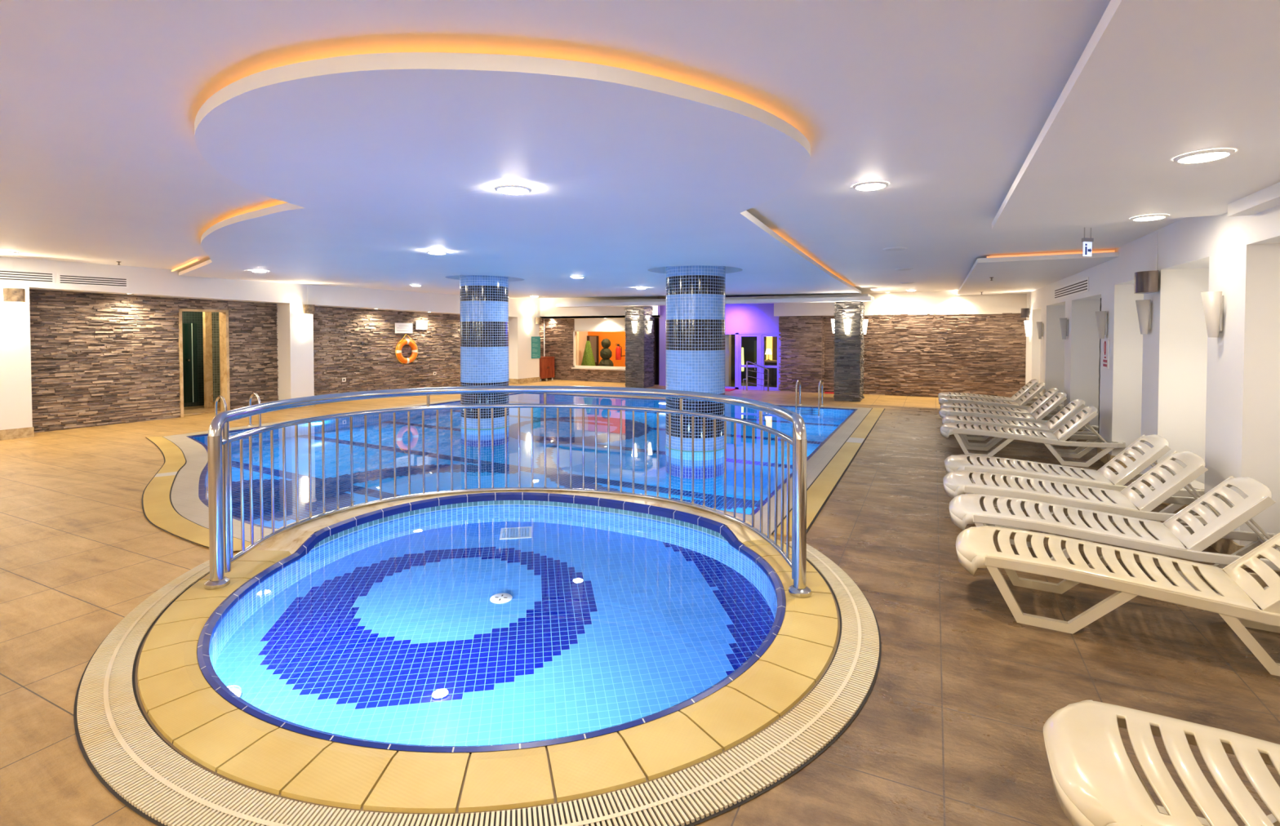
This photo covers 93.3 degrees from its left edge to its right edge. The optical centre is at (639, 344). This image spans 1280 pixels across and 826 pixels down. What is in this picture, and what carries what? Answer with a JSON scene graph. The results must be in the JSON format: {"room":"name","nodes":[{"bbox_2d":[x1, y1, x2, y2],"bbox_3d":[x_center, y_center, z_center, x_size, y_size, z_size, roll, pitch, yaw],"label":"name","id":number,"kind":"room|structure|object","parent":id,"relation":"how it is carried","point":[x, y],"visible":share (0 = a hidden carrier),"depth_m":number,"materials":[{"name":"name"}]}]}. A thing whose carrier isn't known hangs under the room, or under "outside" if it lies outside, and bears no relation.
{"room":"indoor swimming pool","nodes":[
{"label":"indoor swimming pool","id":0,"kind":"room"},
{"bbox_2d":[0,281,32,430],"bbox_3d":[-9.595,0.240,8.145,0.500,2.250,1.888,1,2,31],"label":"pillar","id":1,"kind":"structure","parent":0,"point":[15,386],"depth_m":8.70,"materials":[{"name":"white paint"}]},
{"bbox_2d":[3,262,25,302],"bbox_3d":[-8.913,-0.896,8.616,0.160,0.570,0.220,1,2,31],"label":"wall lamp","id":2,"kind":"object","parent":1,"relation":"attached to","point":[10,295],"visible":1,"depth_m":8.56,"materials":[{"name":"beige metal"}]},
{"bbox_2d":[0,426,34,440],"bbox_3d":[-9.589,1.293,8.165,0.514,0.145,1.912,1,2,31],"label":"baseboard","id":3,"kind":"structure","parent":1,"relation":"attached to","point":[14,433],"depth_m":8.70,"materials":[{"name":"tile"}]},
{"bbox_2d":[183,401,220,415],"bbox_3d":[-8.944,1.225,11.474,1.400,0.130,2.600,1,2,31],"label":"floor","id":4,"kind":"structure","parent":0,"point":[195,410],"depth_m":11.86,"materials":[{"name":"tile"}]},
{"bbox_2d":[202,311,220,408],"bbox_3d":[-8.440,0.122,12.265,0.100,2.300,0.703,1,2,31],"label":"wall","id":5,"kind":"structure","parent":0,"point":[206,316],"depth_m":12.03,"materials":[{"name":"stone"}]},
{"bbox_2d":[29,288,543,432],"bbox_3d":[-5.968,0.119,14.586,0.063,2.200,13.053,1,2,31],"label":"wall","id":6,"kind":"structure","parent":0,"point":[98,359],"depth_m":10.65,"materials":[{"name":"stone"}]},
{"bbox_2d":[0,268,55,284],"bbox_3d":[-9.091,-0.987,8.460,0.012,0.180,1.340,1,2,31],"label":"air vent","id":7,"kind":"object","parent":6,"relation":"attached to","point":[6,274],"visible":1,"depth_m":8.77,"materials":[{"name":"white plastic"}]},
{"bbox_2d":[57,272,128,288],"bbox_3d":[-8.510,-0.997,9.424,0.012,0.175,0.860,1,2,31],"label":"air vent","id":8,"kind":"object","parent":6,"relation":"attached to","point":[71,279],"visible":1,"depth_m":9.39,"materials":[{"name":"white plastic"}]},
{"bbox_2d":[177,308,230,417],"bbox_3d":[-8.128,0.321,11.214,0.265,1.950,0.803,1,2,31],"label":"door frame","id":9,"kind":"structure","parent":6,"relation":"in","point":[223,314],"depth_m":11.47,"materials":[{"name":"wood"}]},
{"bbox_2d":[0,256,540,317],"bbox_3d":[-8.011,-1.021,10.746,0.498,0.786,18.469,1,2,31],"label":"ceiling beam","id":10,"kind":"structure","parent":6,"relation":"attached to","point":[142,281],"depth_m":11.28,"materials":[{"name":"white paint"}]},
{"bbox_2d":[395,323,413,333],"bbox_3d":[-5.779,-0.406,14.796,0.015,0.250,0.500,1,2,31],"label":"notice board","id":11,"kind":"object","parent":6,"relation":"attached to","point":[399,327],"visible":1,"depth_m":14.78,"materials":[{"name":"white"}]},
{"bbox_2d":[395,333,417,364],"bbox_3d":[-5.737,0.102,14.851,0.141,0.733,0.643,1,2,31],"label":"lifebuoy","id":12,"kind":"object","parent":6,"relation":"hanging from","point":[401,358],"visible":1,"depth_m":14.79,"materials":[{"name":"orange"}]},
{"bbox_2d":[415,320,426,329],"bbox_3d":[-5.510,-0.496,15.241,0.014,0.220,0.340,1,2,31],"label":"notice board","id":13,"kind":"object","parent":6,"relation":"attached to","point":[420,325],"visible":1,"depth_m":15.23,"materials":[{"name":"white"}]},
{"bbox_2d":[276,302,314,399],"bbox_3d":[-7.052,0.208,12.362,0.500,2.124,0.472,1,2,31],"label":"pillar","id":14,"kind":"structure","parent":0,"point":[295,379],"depth_m":12.18,"materials":[{"name":"white paint"}]},
{"bbox_2d":[299,317,308,337],"bbox_3d":[-6.774,-0.347,12.216,0.118,0.400,0.180,1,2,31],"label":"wall sconce","id":15,"kind":"object","parent":14,"relation":"attached to","point":[304,321],"visible":1,"depth_m":12.18,"materials":[{"name":"white"}]},
{"bbox_2d":[302,285,315,314],"bbox_3d":[-6.709,-0.909,12.270,0.160,0.570,0.220,1,2,31],"label":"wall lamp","id":16,"kind":"object","parent":14,"relation":"attached to","point":[307,308],"visible":1,"depth_m":12.20,"materials":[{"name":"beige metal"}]},
{"bbox_2d":[182,311,587,407],"bbox_3d":[-7.672,-0.101,13.263,1.500,2.700,23.093,1,2,31],"label":"wall","id":17,"kind":"structure","parent":0,"point":[188,317],"depth_m":12.35,"materials":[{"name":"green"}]},
{"bbox_2d":[182,323,193,403],"bbox_3d":[-8.818,0.358,11.770,0.050,1.550,0.360,1,2,31],"label":"shower door","id":18,"kind":"structure","parent":17,"relation":"attached to","point":[191,323],"depth_m":11.85,"materials":[{"name":"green glass"}]},
{"bbox_2d":[208,500,777,746],"bbox_3d":[-0.823,1.647,3.778,3.263,0.535,2.992,1,1,26],"label":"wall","id":19,"kind":"structure","parent":0,"point":[343,534],"depth_m":5.04,"materials":[{"name":"tile"}]},
{"bbox_2d":[196,492,786,752],"bbox_3d":[-0.823,1.435,3.773,3.352,0.151,3.082,1,1,26],"label":"tile","id":20,"kind":"structure","parent":19,"relation":"attached to","point":[203,645],"depth_m":3.43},
{"bbox_2d":[208,506,777,746],"bbox_3d":[-0.823,1.477,3.774,3.263,0.001,2.992,1,1,26],"label":"pool water","id":21,"kind":"object","parent":19,"relation":"in","point":[494,625],"visible":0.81,"depth_m":3.19,"materials":[{"name":"liquid"}]},
{"bbox_2d":[188,393,857,485],"bbox_3d":[-1.631,2.010,9.494,8.520,1.350,9.681,1,1,26],"label":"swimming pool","id":22,"kind":"structure","parent":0,"point":[511,393],"depth_m":12.49,"materials":[{"name":"liquid"}]},
{"bbox_2d":[187,393,857,528],"bbox_3d":[-1.631,1.362,9.479,8.520,0.046,9.681,1,1,26],"label":"floor","id":23,"kind":"structure","parent":22,"relation":"attached to","point":[202,477],"depth_m":6.89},
{"bbox_2d":[192,393,854,528],"bbox_3d":[-1.630,1.349,9.478,8.417,0.001,9.580,1,1,26],"label":"pool water","id":24,"kind":"object","parent":22,"relation":"in","point":[820,424],"visible":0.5,"depth_m":7.57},
{"bbox_2d":[508,316,539,378],"bbox_3d":[-3.536,0.149,18.192,0.500,1.977,0.954,1,2,31],"label":"pillar","id":25,"kind":"structure","parent":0,"point":[521,363],"depth_m":17.82,"materials":[{"name":"white paint"}]},
{"bbox_2d":[508,377,540,383],"bbox_3d":[-3.530,1.065,18.209,0.514,0.145,0.978,1,2,31],"label":"baseboard","id":26,"kind":"structure","parent":25,"relation":"attached to","point":[534,379],"depth_m":17.89,"materials":[{"name":"tile"}]},
{"bbox_2d":[531,336,540,358],"bbox_3d":[-3.154,0.085,18.312,0.015,0.660,0.400,1,2,31],"label":"board","id":27,"kind":"object","parent":25,"relation":"attached to","point":[535,340],"visible":1,"depth_m":18.30,"materials":[{"name":"teal"}]},
{"bbox_2d":[542,319,625,382],"bbox_3d":[-0.678,0.172,18.211,5.450,1.930,0.059,1,1,26],"label":"stone wall","id":28,"kind":"structure","parent":0,"point":[558,333],"depth_m":19.02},
{"bbox_2d":[0,0,1185,298],"bbox_3d":[-1.585,-1.242,10.199,18.200,0.180,23.000,1,1,26],"label":"ceiling","id":29,"kind":"structure","parent":0,"point":[944,103],"depth_m":2.26,"materials":[{"name":"white paint"}]},
{"bbox_2d":[178,52,861,298],"bbox_3d":[-2.095,-1.145,9.552,11.092,0.216,12.814,1,1,26],"label":"ceiling","id":30,"kind":"structure","parent":29,"relation":"attached to","point":[378,162],"depth_m":3.26,"materials":[{"name":"paint"}]},
{"bbox_2d":[493,184,532,194],"bbox_3d":[-0.731,-0.888,3.484,0.214,0.020,0.214,1,1,26],"label":"ceiling light","id":31,"kind":"object","parent":30,"relation":"attached to","point":[504,188],"visible":1,"depth_m":3.44,"materials":[{"name":"white plastic"}]},
{"bbox_2d":[497,186,528,194],"bbox_3d":[-0.731,-0.885,3.484,0.170,0.013,0.170,1,1,26],"label":"diffuser","id":32,"kind":"object","parent":31,"relation":"attached to","point":[508,190],"depth_m":3.45,"materials":[{"name":"white"}]},
{"bbox_2d":[852,181,888,190],"bbox_3d":[1.453,-0.996,3.809,0.214,0.020,0.214,1,1,26],"label":"recessed light","id":33,"kind":"object","parent":29,"relation":"in","point":[868,185],"visible":1,"depth_m":3.77,"materials":[{"name":"white"}]},
{"bbox_2d":[856,183,884,190],"bbox_3d":[1.453,-0.992,3.809,0.170,0.013,0.170,1,1,26],"label":"diffuser","id":34,"kind":"object","parent":33,"relation":"attached to","point":[859,186],"depth_m":3.78,"materials":[{"name":"white"}]},
{"bbox_2d":[883,246,907,250],"bbox_3d":[2.839,-1.062,6.726,0.252,0.020,0.252,1,1,26],"label":"recessed light","id":35,"kind":"object","parent":29,"relation":"in","point":[896,248],"visible":1,"depth_m":6.67,"materials":[{"name":"white plastic"}]},
{"bbox_2d":[1081,227,1093,256],"bbox_3d":[3.985,-0.915,5.381,0.101,0.255,0.029,0,1,-14],"label":"information sign","id":36,"kind":"object","parent":29,"relation":"hanging from","point":[1087,242],"visible":1,"depth_m":5.37,"materials":[{"name":"white"}]},
{"bbox_2d":[587,331,625,366],"bbox_3d":[-0.874,-0.178,21.057,5.200,2.700,0.100,1,1,26],"label":"wall","id":37,"kind":"structure","parent":0,"point":[615,337],"depth_m":21.03,"materials":[{"name":"orange"}]},
{"bbox_2d":[586,335,598,365],"bbox_3d":[-2.222,0.369,21.637,1.680,1.380,0.060,1,1,26],"label":"door","id":38,"kind":"structure","parent":37,"relation":"in","point":[588,336],"depth_m":21.25,"materials":[{"name":"brown"}]},
{"bbox_2d":[589,336,596,362],"bbox_3d":[-1.659,0.162,21.314,0.270,0.910,0.020,1,1,26],"label":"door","id":39,"kind":"structure","parent":37,"relation":"attached to","point":[593,340],"depth_m":21.28,"materials":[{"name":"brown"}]},
{"bbox_2d":[615,343,625,359],"bbox_3d":[-0.518,0.230,20.287,0.242,0.520,0.990,1,1,26],"label":"fire extinguisher","id":40,"kind":"object","parent":37,"relation":"attached to","point":[618,350],"visible":0.96,"depth_m":19.86,"materials":[{"name":"red metal"}]},
{"bbox_2d":[624,306,654,388],"bbox_3d":[-0.012,0.070,16.764,0.619,2.200,0.674,1,1,26],"label":"pillar","id":41,"kind":"structure","parent":0,"point":[639,348],"depth_m":16.52,"materials":[{"name":"grey stone"}]},
{"bbox_2d":[0,379,1279,825],"bbox_3d":[-1.585,1.318,10.257,18.200,0.001,23.000,1,1,26],"label":"floor","id":42,"kind":"structure","parent":0,"point":[948,731],"depth_m":3.02,"materials":[{"name":"tile"}]},
{"bbox_2d":[141,436,261,551],"bbox_3d":[-5.027,1.403,6.427,0.602,0.023,6.352,-1,2,-43],"label":"pool edge","id":43,"kind":"object","parent":42,"relation":"on","point":[157,508],"visible":0.93,"depth_m":5.37,"materials":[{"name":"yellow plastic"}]},
{"bbox_2d":[73,541,881,825],"bbox_3d":[-0.734,1.472,3.007,4.202,0.012,2.604,0,1,-4],"label":"drain grate","id":44,"kind":"object","parent":42,"relation":"on","point":[115,738],"visible":0.93,"depth_m":2.15,"materials":[{"name":"beige"}]},
{"bbox_2d":[137,533,838,813],"bbox_3d":[-0.755,1.478,3.200,3.871,0.040,2.551,0,1,-4],"label":"pool coping","id":45,"kind":"object","parent":42,"relation":"on","point":[246,749],"visible":0.85,"depth_m":2.25,"materials":[{"name":"yellow tile"}]},
{"bbox_2d":[134,551,839,815],"bbox_3d":[-0.911,1.466,3.589,3.939,0.001,3.184,1,1,26],"label":"coping grout","id":46,"kind":"object","parent":45,"relation":"on","point":[136,682],"visible":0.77,"depth_m":2.15,"materials":[{"name":"brown"}]},
{"bbox_2d":[204,386,811,598],"bbox_3d":[-0.793,0.914,4.508,3.643,1.041,2.010,0,1,2],"label":"railing","id":47,"kind":"object","parent":45,"relation":"on","point":[219,440],"visible":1,"depth_m":4.50,"materials":[{"name":"silver metal"}]},
{"bbox_2d":[256,490,762,563],"bbox_3d":[-0.910,1.417,4.851,3.657,0.147,1.519,0,1,-4],"label":"pool edge","id":48,"kind":"object","parent":42,"relation":"on","point":[291,540],"visible":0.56,"depth_m":4.68,"materials":[{"name":"tile"}]},
{"bbox_2d":[163,393,871,545],"bbox_3d":[-1.644,1.342,9.474,9.020,0.026,10.180,1,1,26],"label":"pool coping","id":49,"kind":"object","parent":42,"relation":"on","point":[185,500],"depth_m":6.53},
{"bbox_2d":[214,392,261,427],"bbox_3d":[-6.348,1.528,9.555,0.363,1.499,0.584,1,2,30],"label":"pool ladder","id":50,"kind":"object","parent":49,"relation":"attached to","point":[218,397],"visible":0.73,"depth_m":9.67,"materials":[{"name":"silver metal"}]},
{"bbox_2d":[795,379,824,408],"bbox_3d":[3.465,1.464,12.367,0.534,1.499,0.473,1,1,26],"label":"pool ladder","id":51,"kind":"object","parent":49,"relation":"attached to","point":[797,380],"visible":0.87,"depth_m":12.27,"materials":[{"name":"silver metal"}]},
{"bbox_2d":[539,355,555,381],"bbox_3d":[-3.039,0.749,18.893,0.442,0.745,0.680,1,2,31],"label":"base cabinet","id":52,"kind":"object","parent":42,"relation":"on","point":[546,363],"visible":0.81,"depth_m":18.76,"materials":[{"name":"red wood"}]},
{"bbox_2d":[581,340,595,365],"bbox_3d":[-1.768,0.472,20.621,0.542,1.220,0.549,1,1,26],"label":"cone topiary","id":53,"kind":"object","parent":42,"relation":"on","point":[588,359],"visible":0.56,"depth_m":20.48,"materials":[{"name":"green plant"}]},
{"bbox_2d":[598,338,613,366],"bbox_3d":[-1.119,0.447,19.799,0.516,1.307,0.502,1,1,26],"label":"topiary","id":54,"kind":"object","parent":42,"relation":"on","point":[606,353],"visible":0.71,"depth_m":19.65,"materials":[{"name":"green plant"}]},
{"bbox_2d":[742,360,768,391],"bbox_3d":[2.996,0.812,15.616,0.667,0.768,0.048,0,1,18],"label":"stair rail","id":55,"kind":"object","parent":42,"relation":"on","point":[747,362],"visible":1,"depth_m":15.61,"materials":[{"name":"silver metal"}]},
{"bbox_2d":[771,408,884,537],"bbox_3d":[2.937,1.361,8.307,0.239,0.022,8.350,1,1,26],"label":"grate","id":56,"kind":"object","parent":42,"relation":"on","point":[822,487],"visible":0.86,"depth_m":6.59,"materials":[{"name":"yellow plastic"}]},
{"bbox_2d":[937,378,1042,402],"bbox_3d":[6.668,0.958,11.367,1.904,0.668,0.584,1,1,25],"label":"sun lounger","id":57,"kind":"object","parent":42,"relation":"on","point":[1028,386],"visible":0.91,"depth_m":11.22,"materials":[{"name":"white plastic"}]},
{"bbox_2d":[937,382,1063,420],"bbox_3d":[6.311,0.975,10.633,1.904,0.668,0.584,1,1,26],"label":"sun lounger","id":58,"kind":"object","parent":42,"relation":"on","point":[1039,387],"visible":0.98,"depth_m":10.47,"materials":[{"name":"white plastic"}]},
{"bbox_2d":[940,387,1064,416],"bbox_3d":[5.847,0.998,9.635,1.904,0.668,0.584,1,1,26],"label":"sun lounger","id":59,"kind":"object","parent":42,"relation":"on","point":[1029,410],"visible":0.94,"depth_m":9.52,"materials":[{"name":"white plastic"}]},
{"bbox_2d":[938,391,1089,440],"bbox_3d":[5.515,1.012,9.000,1.904,0.668,0.584,1,1,27],"label":"sun lounger","id":60,"kind":"object","parent":42,"relation":"on","point":[1035,417],"visible":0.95,"depth_m":8.87,"materials":[{"name":"white plastic"}]},
{"bbox_2d":[942,398,1098,453],"bbox_3d":[5.112,1.032,8.103,1.904,0.668,0.584,1,1,26],"label":"sun lounger","id":61,"kind":"object","parent":42,"relation":"on","point":[1080,403],"visible":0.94,"depth_m":7.97,"materials":[{"name":"white plastic"}]},
{"bbox_2d":[939,405,1125,466],"bbox_3d":[4.729,1.049,7.385,1.904,0.668,0.584,1,1,28],"label":"sun lounger","id":62,"kind":"object","parent":42,"relation":"on","point":[957,429],"visible":0.98,"depth_m":7.25,"materials":[{"name":"white plastic"}]},
{"bbox_2d":[944,434,1204,521],"bbox_3d":[3.763,1.095,5.354,1.904,0.668,0.584,1,1,25],"label":"sun lounger","id":63,"kind":"object","parent":42,"relation":"on","point":[1104,477],"visible":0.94,"depth_m":5.20,"materials":[{"name":"white plastic"}]},
{"bbox_2d":[942,451,1221,549],"bbox_3d":[3.397,1.111,4.649,1.904,0.668,0.584,1,1,27],"label":"sun lounger","id":64,"kind":"object","parent":42,"relation":"on","point":[956,483],"visible":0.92,"depth_m":4.52,"materials":[{"name":"white plastic"}]},
{"bbox_2d":[949,475,1279,606],"bbox_3d":[3.059,1.128,3.888,1.904,0.668,0.584,1,1,29],"label":"sun lounger","id":65,"kind":"object","parent":42,"relation":"on","point":[965,509],"visible":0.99,"depth_m":3.75,"materials":[{"name":"white plastic"}]},
{"bbox_2d":[955,525,1279,676],"bbox_3d":[2.710,1.145,3.127,1.904,0.668,0.584,1,2,30],"label":"sun lounger","id":66,"kind":"object","parent":42,"relation":"on","point":[976,547],"visible":1,"depth_m":3.10,"materials":[{"name":"beige plastic"}]},
{"bbox_2d":[1043,699,1279,825],"bbox_3d":[2.064,1.185,1.373,1.904,0.668,0.584,1,1,27],"label":"sun lounger","id":67,"kind":"object","parent":42,"relation":"on","point":[1095,782],"visible":1,"depth_m":1.67,"materials":[{"name":"beige plastic"}]},
{"bbox_2d":[574,318,731,386],"bbox_3d":[-0.419,-0.064,18.224,6.500,2.400,0.200,1,1,26],"label":"wall","id":68,"kind":"structure","parent":0,"point":[582,323],"depth_m":18.31,"materials":[{"name":"white paint"}]},
{"bbox_2d":[571,329,625,370],"bbox_3d":[-1.231,0.156,18.480,1.940,1.210,0.180,1,1,26],"label":"window","id":69,"kind":"structure","parent":68,"relation":"in","point":[575,366],"depth_m":18.58,"materials":[{"name":"beige paint"}]},
{"bbox_2d":[653,317,777,387],"bbox_3d":[2.959,-0.002,17.738,4.400,2.500,2.920,1,1,26],"label":"wall","id":70,"kind":"structure","parent":0,"point":[748,342],"depth_m":18.96,"materials":[{"name":"black"}]},
{"bbox_2d":[540,296,662,319],"bbox_3d":[-1.425,-1.203,18.187,4.700,0.820,0.900,1,1,26],"label":"trim","id":71,"kind":"structure","parent":70,"relation":"attached to","point":[548,310],"depth_m":17.77,"materials":[{"name":"white paint"}]},
{"bbox_2d":[658,295,778,386],"bbox_3d":[2.114,-0.058,16.435,3.420,2.470,0.160,1,1,26],"label":"wall","id":72,"kind":"structure","parent":70,"relation":"in","point":[740,317],"depth_m":16.05,"materials":[{"name":"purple paint"}]},
{"bbox_2d":[724,332,781,391],"bbox_3d":[2.650,0.430,16.085,2.200,1.510,0.180,1,1,26],"label":"door","id":73,"kind":"structure","parent":72,"relation":"attached to","point":[760,335],"depth_m":15.84,"materials":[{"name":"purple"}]},
{"bbox_2d":[754,340,766,364],"bbox_3d":[3.775,0.248,18.815,0.430,0.750,0.080,1,1,26],"label":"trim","id":74,"kind":"structure","parent":70,"relation":"attached to","point":[755,341],"depth_m":18.84,"materials":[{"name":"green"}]},
{"bbox_2d":[766,336,772,359],"bbox_3d":[4.170,0.378,18.614,0.540,1.500,0.100,1,1,26],"label":"wall panel","id":75,"kind":"object","parent":70,"relation":"attached to","point":[769,339],"visible":0.11,"depth_m":18.64,"materials":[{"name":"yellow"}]},
{"bbox_2d":[764,360,777,385],"bbox_3d":[3.951,0.799,17.340,1.050,0.700,0.400,1,1,26],"label":"cabinet","id":76,"kind":"object","parent":70,"relation":"on","point":[772,371],"depth_m":17.28,"materials":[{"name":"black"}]},
{"bbox_2d":[777,315,825,392],"bbox_3d":[4.133,0.235,15.426,1.140,1.930,0.259,1,1,26],"label":"wall panel","id":77,"kind":"object","parent":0,"point":[802,348],"visible":0.92,"depth_m":15.33,"materials":[{"name":"brown stone"}]},
{"bbox_2d":[822,315,863,392],"bbox_3d":[5.063,0.244,15.029,1.000,1.930,0.058,1,1,26],"label":"wall","id":78,"kind":"structure","parent":0,"point":[828,356],"depth_m":15.18,"materials":[{"name":"brown stone"}]},
{"bbox_2d":[833,301,864,401],"bbox_3d":[4.727,0.140,13.651,0.588,2.200,0.825,1,1,26],"label":"pillar","id":79,"kind":"structure","parent":0,"point":[849,360],"depth_m":13.32,"materials":[{"name":"grey stone"}]},
{"bbox_2d":[555,293,874,307],"bbox_3d":[1.709,-1.080,15.396,7.980,0.160,1.780,1,1,26],"label":"trim","id":80,"kind":"structure","parent":79,"relation":"on","point":[847,297],"depth_m":14.14,"materials":[{"name":"white paint"}]},
{"bbox_2d":[843,319,851,333],"bbox_3d":[4.536,-0.390,13.222,0.170,0.320,0.113,1,1,26],"label":"wall sconce","id":81,"kind":"object","parent":79,"relation":"attached to","point":[847,322],"visible":1,"depth_m":13.19,"materials":[{"name":"white"}]},
{"bbox_2d":[862,312,1026,397],"bbox_3d":[6.979,0.257,14.040,3.370,1.950,0.061,1,1,26],"label":"wall","id":82,"kind":"structure","parent":0,"point":[928,355],"depth_m":14.00,"materials":[{"name":"brown stone"}]},
{"bbox_2d":[773,290,1026,315],"bbox_3d":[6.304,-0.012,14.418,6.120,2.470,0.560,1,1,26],"label":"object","id":83,"kind":"structure","parent":82,"relation":"attached to","point":[921,303],"depth_m":14.17,"materials":[{"name":"beige paint"}]},
{"bbox_2d":[956,248,1118,294],"bbox_3d":[6.263,-1.105,10.242,1.360,0.105,7.300,1,1,26],"label":"ceiling","id":84,"kind":"structure","parent":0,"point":[1015,274],"depth_m":8.21,"materials":[{"name":"white paint"}]},
{"bbox_2d":[986,249,1115,257],"bbox_3d":[4.734,-1.046,7.008,1.240,0.026,0.015,1,1,26],"label":"led strip","id":85,"kind":"object","parent":84,"relation":"attached to","point":[1113,251],"visible":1,"depth_m":7.00,"materials":[{"name":"orange"}]},
{"bbox_2d":[1025,204,1279,546],"bbox_3d":[4.905,0.184,5.125,0.700,2.500,19.500,1,1,26],"label":"wall","id":86,"kind":"structure","parent":0,"point":[1216,400],"depth_m":5.33,"materials":[{"name":"white paint"}]},
{"bbox_2d":[1021,293,1030,317],"bbox_3d":[8.194,-0.822,12.846,0.160,0.500,0.260,1,1,26],"label":"wall speaker","id":87,"kind":"object","parent":86,"relation":"attached to","point":[1025,313],"visible":1,"depth_m":12.78,"materials":[{"name":"grey metal"}]},
{"bbox_2d":[1024,320,1030,336],"bbox_3d":[8.172,-0.340,12.756,0.113,0.330,0.170,1,1,26],"label":"wall sconce","id":88,"kind":"object","parent":86,"relation":"attached to","point":[1027,323],"visible":1,"depth_m":12.71,"materials":[{"name":"white"}]},
{"bbox_2d":[1035,321,1044,338],"bbox_3d":[7.428,-0.265,11.229,0.113,0.320,0.170,1,1,26],"label":"wall sconce","id":89,"kind":"object","parent":86,"relation":"attached to","point":[1039,324],"visible":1,"depth_m":11.18,"materials":[{"name":"white glass"}]},
{"bbox_2d":[1058,318,1068,339],"bbox_3d":[6.426,-0.243,9.170,0.113,0.320,0.170,1,1,26],"label":"wall sconce","id":90,"kind":"object","parent":86,"relation":"attached to","point":[1064,322],"visible":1,"depth_m":9.12,"materials":[{"name":"white glass"}]},
{"bbox_2d":[1054,276,1088,299],"bbox_3d":[6.423,-0.820,9.036,0.012,0.190,2.440,1,1,26],"label":"air vent","id":91,"kind":"object","parent":86,"relation":"in","point":[1082,286],"visible":1,"depth_m":8.79,"materials":[{"name":"white plastic"}]},
{"bbox_2d":[1097,297,1101,433],"bbox_3d":[5.597,0.283,7.355,0.015,1.702,0.027,1,1,26],"label":"trim","id":92,"kind":"structure","parent":86,"relation":"attached to","point":[1100,298],"depth_m":7.36,"materials":[{"name":"grey"}]},
{"bbox_2d":[1095,311,1107,338],"bbox_3d":[5.423,-0.232,7.111,0.113,0.320,0.170,1,1,26],"label":"wall sconce","id":93,"kind":"object","parent":86,"relation":"attached to","point":[1101,316],"visible":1,"depth_m":7.07,"materials":[{"name":"white glass"}]},
{"bbox_2d":[1102,339,1109,368],"bbox_3d":[5.455,0.109,7.081,0.019,0.330,0.240,1,1,26],"label":"notice","id":94,"kind":"object","parent":86,"relation":"attached to","point":[1105,342],"visible":1,"depth_m":7.05,"materials":[{"name":"white"}]},
{"bbox_2d":[991,0,1279,229],"bbox_3d":[1.587,-0.888,0.693,1.410,0.105,8.670,1,1,26],"label":"ceiling","id":95,"kind":"structure","parent":86,"relation":"attached to","point":[1155,82],"depth_m":2.34,"materials":[{"name":"white paint"}]},
{"bbox_2d":[1130,213,1168,221],"bbox_3d":[3.656,-0.908,4.340,0.214,0.020,0.214,1,1,26],"label":"ceiling light","id":96,"kind":"object","parent":95,"relation":"in","point":[1157,216],"visible":1,"depth_m":4.29,"materials":[{"name":"white"}]},
{"bbox_2d":[1134,216,1164,221],"bbox_3d":[3.656,-0.904,4.340,0.170,0.013,0.170,1,1,26],"label":"diffuser","id":97,"kind":"object","parent":96,"relation":"attached to","point":[1137,218],"depth_m":4.31,"materials":[{"name":"white"}]},
{"bbox_2d":[1173,148,1235,163],"bbox_3d":[2.626,-0.873,2.818,0.214,0.020,0.214,1,1,26],"label":"ceiling light","id":98,"kind":"object","parent":95,"relation":"in","point":[1206,155],"visible":1,"depth_m":2.78,"materials":[{"name":"white plastic"}]},
{"bbox_2d":[1178,152,1228,163],"bbox_3d":[2.626,-0.870,2.818,0.170,0.013,0.170,1,1,26],"label":"diffuser","id":99,"kind":"object","parent":98,"relation":"attached to","point":[1190,157],"depth_m":2.79,"materials":[{"name":"white"}]},
{"bbox_2d":[1135,299,1151,333],"bbox_3d":[4.728,-0.259,5.680,0.113,0.320,0.170,1,1,26],"label":"wall sconce","id":100,"kind":"object","parent":86,"relation":"attached to","point":[1144,307],"visible":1,"depth_m":5.64,"materials":[{"name":"white glass"}]},
{"bbox_2d":[1133,231,1158,293],"bbox_3d":[4.636,-0.751,5.535,0.160,0.550,0.300,1,1,26],"label":"wall speaker","id":101,"kind":"object","parent":86,"relation":"attached to","point":[1144,282],"visible":1,"depth_m":5.45,"materials":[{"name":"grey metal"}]},
{"bbox_2d":[1051,409,1279,572],"bbox_3d":[4.690,1.371,4.840,0.614,0.140,18.770,1,1,26],"label":"baseboard","id":102,"kind":"structure","parent":86,"relation":"attached to","point":[1224,546],"depth_m":4.21,"materials":[{"name":"tile"}]},
{"bbox_2d":[1200,291,1223,337],"bbox_3d":[4.045,-0.212,4.278,0.113,0.320,0.170,1,1,26],"label":"wall sconce","id":103,"kind":"object","parent":86,"relation":"attached to","point":[1212,301],"visible":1,"depth_m":4.24,"materials":[{"name":"white glass"}]},
{"bbox_2d":[1227,182,1279,216],"bbox_3d":[2.064,-0.785,0.201,0.120,0.080,8.200,1,1,26],"label":"trim","id":104,"kind":"structure","parent":86,"relation":"attached to","point":[1268,197],"depth_m":3.60,"materials":[{"name":"white paint"}]},
{"label":"floor","id":105,"kind":"structure","parent":0,"visible":0},
{"bbox_2d":[459,275,509,430],"bbox_3d":[-2.548,0.735,9.934,0.782,3.880,0.782,1,1,26],"label":"column","id":106,"kind":"structure","parent":105,"relation":"on","point":[483,299],"depth_m":9.59,"materials":[{"name":"blue"}]},
{"bbox_2d":[665,265,725,452],"bbox_3d":[0.749,0.774,8.185,0.811,3.880,0.811,0,1,-16],"label":"column","id":107,"kind":"structure","parent":105,"relation":"on","point":[695,295],"depth_m":7.82,"materials":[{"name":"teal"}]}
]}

